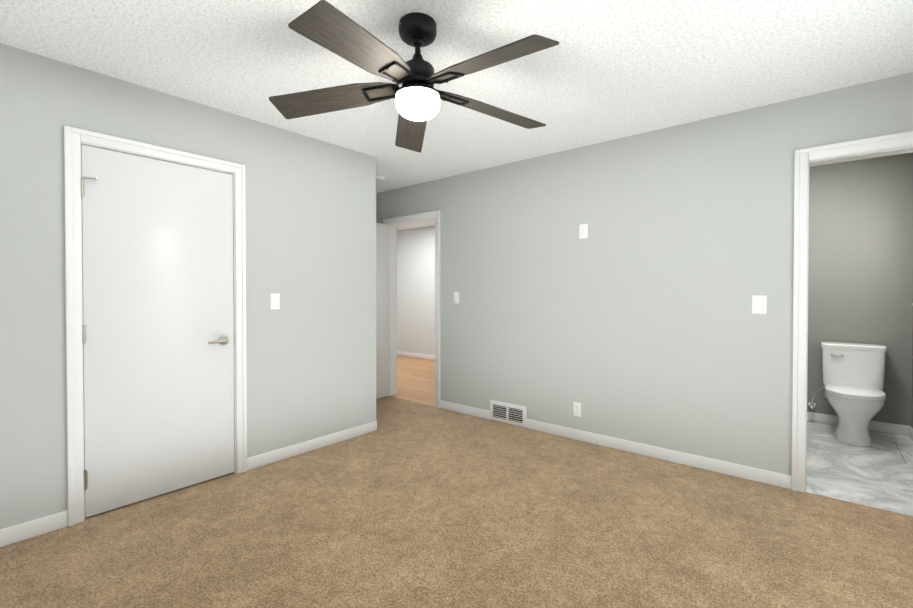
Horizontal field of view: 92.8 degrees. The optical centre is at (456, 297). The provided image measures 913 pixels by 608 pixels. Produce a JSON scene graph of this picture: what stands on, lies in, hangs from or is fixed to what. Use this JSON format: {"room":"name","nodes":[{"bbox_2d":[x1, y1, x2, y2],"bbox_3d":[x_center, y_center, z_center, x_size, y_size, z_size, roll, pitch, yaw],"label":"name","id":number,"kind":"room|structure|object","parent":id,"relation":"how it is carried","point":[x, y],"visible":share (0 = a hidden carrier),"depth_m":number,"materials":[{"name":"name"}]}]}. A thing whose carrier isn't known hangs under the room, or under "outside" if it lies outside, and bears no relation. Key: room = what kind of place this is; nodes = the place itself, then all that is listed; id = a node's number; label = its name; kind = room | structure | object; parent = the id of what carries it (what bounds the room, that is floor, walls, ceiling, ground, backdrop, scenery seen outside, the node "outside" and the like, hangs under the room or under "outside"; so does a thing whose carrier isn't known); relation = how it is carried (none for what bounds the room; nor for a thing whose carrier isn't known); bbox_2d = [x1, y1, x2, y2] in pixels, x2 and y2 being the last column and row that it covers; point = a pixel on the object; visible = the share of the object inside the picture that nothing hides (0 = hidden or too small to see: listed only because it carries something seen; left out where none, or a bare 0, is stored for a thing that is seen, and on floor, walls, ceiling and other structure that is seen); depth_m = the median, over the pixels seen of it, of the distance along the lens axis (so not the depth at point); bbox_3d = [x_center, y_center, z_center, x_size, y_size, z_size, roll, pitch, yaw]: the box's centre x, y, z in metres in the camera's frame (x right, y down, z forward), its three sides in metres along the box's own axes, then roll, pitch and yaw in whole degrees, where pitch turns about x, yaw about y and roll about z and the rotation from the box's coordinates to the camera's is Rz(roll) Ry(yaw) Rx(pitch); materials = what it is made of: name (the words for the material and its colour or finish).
{"room":"empty bedroom","nodes":[
{"label":"empty bedroom","id":0,"kind":"room"},
{"bbox_2d":[0,43,375,528],"bbox_3d":[-1.786,-0.015,2.696,0.110,2.440,3.190,1,1,40],"label":"wall","id":1,"kind":"structure","parent":0,"point":[311,260],"depth_m":2.91,"materials":[{"name":"paint"}]},
{"bbox_2d":[0,510,67,546],"bbox_3d":[-2.408,1.172,1.871,0.013,0.085,1.105,1,1,40],"label":"baseboard","id":2,"kind":"structure","parent":1,"relation":"attached to","point":[30,529],"depth_m":2.19,"materials":[{"name":"white paint"}]},
{"bbox_2d":[64,126,83,526],"bbox_3d":[-2.031,0.157,2.307,0.016,2.105,0.065,1,1,40],"label":"trim","id":3,"kind":"structure","parent":1,"relation":"attached to","point":[77,331],"depth_m":2.31,"materials":[{"name":"white paint"}]},
{"bbox_2d":[71,127,241,172],"bbox_3d":[-1.754,-0.867,2.627,0.016,0.065,0.800,1,1,40],"label":"trim","id":4,"kind":"structure","parent":1,"relation":"attached to","point":[142,150],"depth_m":2.57,"materials":[{"name":"white paint"}]},
{"bbox_2d":[81,145,234,517],"bbox_3d":[-1.752,0.184,2.636,0.101,2.019,0.799,1,1,40],"label":"closet door","id":5,"kind":"structure","parent":1,"relation":"in","point":[158,338],"depth_m":2.59,"materials":[{"name":"white paint"}]},
{"bbox_2d":[80,142,235,520],"bbox_3d":[-1.802,0.178,2.679,0.110,2.055,0.830,1,1,40],"label":"door frame","id":6,"kind":"structure","parent":1,"relation":"attached to","point":[234,322],"depth_m":2.94,"materials":[{"name":"white paint"}]},
{"bbox_2d":[235,167,242,473],"bbox_3d":[-1.476,0.149,2.970,0.016,2.105,0.065,1,1,40],"label":"trim","id":7,"kind":"structure","parent":1,"relation":"attached to","point":[238,323],"depth_m":2.95,"materials":[{"name":"white paint"}]},
{"bbox_2d":[241,165,246,471],"bbox_3d":[-1.460,0.149,2.983,0.023,2.105,0.025,1,1,40],"label":"trim","id":8,"kind":"structure","parent":1,"relation":"attached to","point":[244,318],"depth_m":2.98,"materials":[{"name":"white paint"}]},
{"bbox_2d":[270,293,279,309],"bbox_3d":[-1.325,0.030,3.165,0.020,0.118,0.072,1,1,40],"label":"light switch","id":9,"kind":"object","parent":1,"relation":"attached to","point":[274,300],"visible":1,"depth_m":3.15,"materials":[{"name":"white plastic"}]},
{"bbox_2d":[247,421,376,470],"bbox_3d":[-1.085,1.154,3.450,0.013,0.085,1.155,1,1,40],"label":"baseboard","id":10,"kind":"structure","parent":1,"relation":"attached to","point":[256,461],"depth_m":3.36,"materials":[{"name":"white paint"}]},
{"bbox_2d":[376,193,376,222],"bbox_3d":[-2.333,-0.027,3.755,0.110,2.440,4.110,1,1,40],"label":"wall","id":11,"kind":"structure","parent":0,"point":[376,207],"depth_m":5.28,"materials":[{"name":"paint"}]},
{"bbox_2d":[391,355,434,405],"bbox_3d":[-0.605,1.190,6.601,3.900,0.060,2.430,1,1,40],"label":"floor","id":12,"kind":"structure","parent":0,"point":[415,379],"depth_m":6.08,"materials":[{"name":"laminate"}]},
{"bbox_2d":[397,226,434,355],"bbox_3d":[0.144,-0.070,7.479,4.100,2.440,0.100,1,1,40],"label":"wall","id":13,"kind":"structure","parent":0,"point":[415,290],"depth_m":8.17,"materials":[{"name":"paint"}]},
{"bbox_2d":[397,351,434,359],"bbox_3d":[0.107,1.107,7.449,3.900,0.085,0.013,1,1,40],"label":"baseboard","id":14,"kind":"structure","parent":13,"relation":"attached to","point":[416,355],"depth_m":8.16,"materials":[{"name":"white paint"}]},
{"bbox_2d":[0,396,912,607],"bbox_3d":[-0.510,1.240,2.248,4.860,0.060,4.120,1,1,40],"label":"floor carpet","id":15,"kind":"object","parent":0,"point":[408,504],"visible":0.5,"depth_m":2.18,"materials":[{"name":"brown carpet"}]},
{"bbox_2d":[0,0,912,230],"bbox_3d":[-0.676,-1.299,3.865,7.470,0.100,6.670,1,1,40],"label":"ceiling","id":16,"kind":"structure","parent":0,"point":[605,70],"depth_m":2.24,"materials":[{"name":"white paint"}]},
{"bbox_2d":[376,175,385,180],"bbox_3d":[-0.806,-1.238,4.543,0.128,0.037,0.128,1,1,40],"label":"smoke detector","id":17,"kind":"object","parent":16,"relation":"attached to","point":[380,178],"visible":0.83,"depth_m":4.50,"materials":[{"name":"white plastic"}]},
{"bbox_2d":[269,0,558,152],"bbox_3d":[-0.152,-1.015,1.923,1.292,0.422,1.327,1,1,40],"label":"ceiling fan","id":18,"kind":"object","parent":16,"relation":"hanging from","point":[417,96],"visible":1,"depth_m":1.88,"materials":[{"name":"brown wood"}]},
{"bbox_2d":[377,72,912,475],"bbox_3d":[0.827,-0.029,3.866,4.810,2.440,0.120,1,1,40],"label":"wall","id":19,"kind":"structure","parent":0,"point":[632,317],"depth_m":3.27,"materials":[{"name":"paint"}]},
{"bbox_2d":[376,223,389,398],"bbox_3d":[-1.039,0.159,4.853,0.175,2.019,0.762,1,1,40],"label":"hall door","id":20,"kind":"structure","parent":19,"relation":"in","point":[382,310],"depth_m":5.05,"materials":[{"name":"white paint"}]},
{"bbox_2d":[396,226,396,393],"bbox_3d":[-0.752,0.123,5.280,0.065,2.105,0.016,1,1,40],"label":"trim","id":21,"kind":"structure","parent":19,"relation":"attached to","point":[396,309],"depth_m":5.26,"materials":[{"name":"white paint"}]},
{"bbox_2d":[385,211,436,223],"bbox_3d":[-0.520,-0.893,4.896,0.770,0.065,0.016,1,1,40],"label":"trim","id":22,"kind":"structure","parent":19,"relation":"attached to","point":[411,218],"depth_m":4.87,"materials":[{"name":"white paint"}]},
{"bbox_2d":[388,217,434,395],"bbox_3d":[-0.476,0.151,4.960,0.800,2.055,0.120,1,1,40],"label":"door frame","id":23,"kind":"structure","parent":19,"relation":"attached to","point":[392,310],"depth_m":5.21,"materials":[{"name":"white paint"}]},
{"bbox_2d":[435,213,437,407],"bbox_3d":[-0.200,0.130,4.640,0.065,2.105,0.016,1,1,40],"label":"trim","id":24,"kind":"structure","parent":19,"relation":"attached to","point":[436,376],"depth_m":4.64,"materials":[{"name":"white paint"}]},
{"bbox_2d":[437,210,439,407],"bbox_3d":[-0.187,0.130,4.624,0.025,2.105,0.023,1,1,40],"label":"trim","id":25,"kind":"structure","parent":19,"relation":"attached to","point":[438,279],"depth_m":4.62,"materials":[{"name":"white paint"}]},
{"bbox_2d":[454,292,458,302],"bbox_3d":[-0.004,0.004,4.471,0.072,0.118,0.020,1,1,40],"label":"light switch","id":26,"kind":"object","parent":19,"relation":"attached to","point":[456,297],"visible":1,"depth_m":4.47,"materials":[{"name":"white plastic"}]},
{"bbox_2d":[440,400,489,419],"bbox_3d":[0.075,1.143,4.423,0.660,0.085,0.013,1,1,40],"label":"baseboard","id":27,"kind":"structure","parent":19,"relation":"attached to","point":[469,410],"depth_m":4.40,"materials":[{"name":"white paint"}]},
{"bbox_2d":[490,400,525,426],"bbox_3d":[0.479,1.090,4.079,0.400,0.190,0.020,1,1,40],"label":"air vent","id":28,"kind":"object","parent":19,"relation":"in","point":[509,413],"visible":1,"depth_m":4.07,"materials":[{"name":"white metal"}]},
{"bbox_2d":[573,402,580,416],"bbox_3d":[1.011,0.939,3.638,0.072,0.118,0.010,1,1,40],"label":"electrical outlet","id":29,"kind":"object","parent":19,"relation":"attached to","point":[576,408],"visible":1,"depth_m":3.64,"materials":[{"name":"white plastic"}]},
{"bbox_2d":[579,224,587,238],"bbox_3d":[1.046,-0.545,3.585,0.072,0.118,0.020,1,1,40],"label":"light switch","id":30,"kind":"object","parent":19,"relation":"attached to","point":[583,230],"visible":1,"depth_m":3.59,"materials":[{"name":"white plastic"}]},
{"bbox_2d":[526,419,791,488],"bbox_3d":[1.368,1.155,3.339,1.915,0.085,0.013,1,1,40],"label":"baseboard","id":31,"kind":"structure","parent":19,"relation":"attached to","point":[749,473],"depth_m":3.17,"materials":[{"name":"white paint"}]},
{"bbox_2d":[752,295,766,313],"bbox_3d":[1.968,0.049,2.823,0.080,0.122,0.013,1,1,40],"label":"bathroom light switch","id":32,"kind":"object","parent":19,"relation":"attached to","point":[759,304],"visible":1,"depth_m":2.82,"materials":[{"name":"white plastic"}]},
{"bbox_2d":[792,150,799,490],"bbox_3d":[2.108,0.147,2.700,0.025,2.115,0.023,1,1,40],"label":"trim","id":33,"kind":"structure","parent":19,"relation":"attached to","point":[795,315],"depth_m":2.69,"materials":[{"name":"white paint"}]},
{"bbox_2d":[797,152,808,492],"bbox_3d":[2.127,0.148,2.689,0.067,2.115,0.016,1,1,40],"label":"trim","id":34,"kind":"structure","parent":19,"relation":"attached to","point":[802,329],"depth_m":2.67,"materials":[{"name":"white paint"}]},
{"bbox_2d":[800,131,912,160],"bbox_3d":[2.382,-0.870,2.463,0.601,0.075,0.016,1,1,40],"label":"trim","id":35,"kind":"structure","parent":19,"relation":"attached to","point":[867,147],"depth_m":2.50,"materials":[{"name":"white paint"}]},
{"bbox_2d":[805,145,912,491],"bbox_3d":[2.426,0.179,2.527,0.635,2.055,0.120,1,1,40],"label":"door frame","id":36,"kind":"structure","parent":19,"relation":"attached to","point":[807,326],"depth_m":2.66,"materials":[{"name":"white paint"}]},
{"bbox_2d":[809,148,912,166],"bbox_3d":[2.426,-0.820,2.515,0.595,0.015,0.040,1,1,40],"label":"track","id":37,"kind":"object","parent":19,"relation":"attached to","point":[882,154],"visible":1,"depth_m":2.55,"materials":[{"name":"grey metal"}]},
{"bbox_2d":[806,421,912,515],"bbox_3d":[2.779,1.226,3.516,1.450,0.060,2.050,1,1,40],"label":"floor","id":38,"kind":"structure","parent":0,"point":[877,472],"depth_m":3.03,"materials":[{"name":"tile"}]},
{"bbox_2d":[808,342,886,445],"bbox_3d":[3.350,0.806,3.731,0.519,0.774,0.716,1,1,40],"label":"toilet","id":39,"kind":"object","parent":38,"relation":"on","point":[853,381],"visible":1,"depth_m":3.70,"materials":[{"name":"white ceramic"}]},
{"bbox_2d":[807,152,912,425],"bbox_3d":[3.399,-0.033,4.241,1.450,2.440,0.120,1,1,40],"label":"wall","id":40,"kind":"structure","parent":0,"point":[860,284],"depth_m":3.92,"materials":[{"name":"paint"}]},
{"bbox_2d":[807,412,908,435],"bbox_3d":[3.389,1.145,4.176,1.337,0.085,0.013,1,1,40],"label":"baseboard","id":41,"kind":"structure","parent":40,"relation":"attached to","point":[873,425],"depth_m":3.88,"materials":[{"name":"white paint"}]},
{"bbox_2d":[911,310,912,427],"bbox_3d":[3.888,-0.025,3.602,0.120,2.440,0.470,1,1,40],"label":"wall","id":42,"kind":"structure","parent":0,"point":[912,378],"depth_m":3.71,"materials":[{"name":"paint"}]},
{"bbox_3d":[1.642,0.006,0.925,0.120,2.440,5.120,1,1,40],"label":"wall","id":43,"kind":"structure","parent":0,"visible":0},
{"bbox_2d":[909,426,912,440],"bbox_3d":[3.326,1.159,3.050,0.013,0.085,1.820,1,1,40],"label":"baseboard","id":44,"kind":"structure","parent":43,"relation":"attached to","point":[911,432],"depth_m":3.67,"materials":[{"name":"white paint"}]}
]}

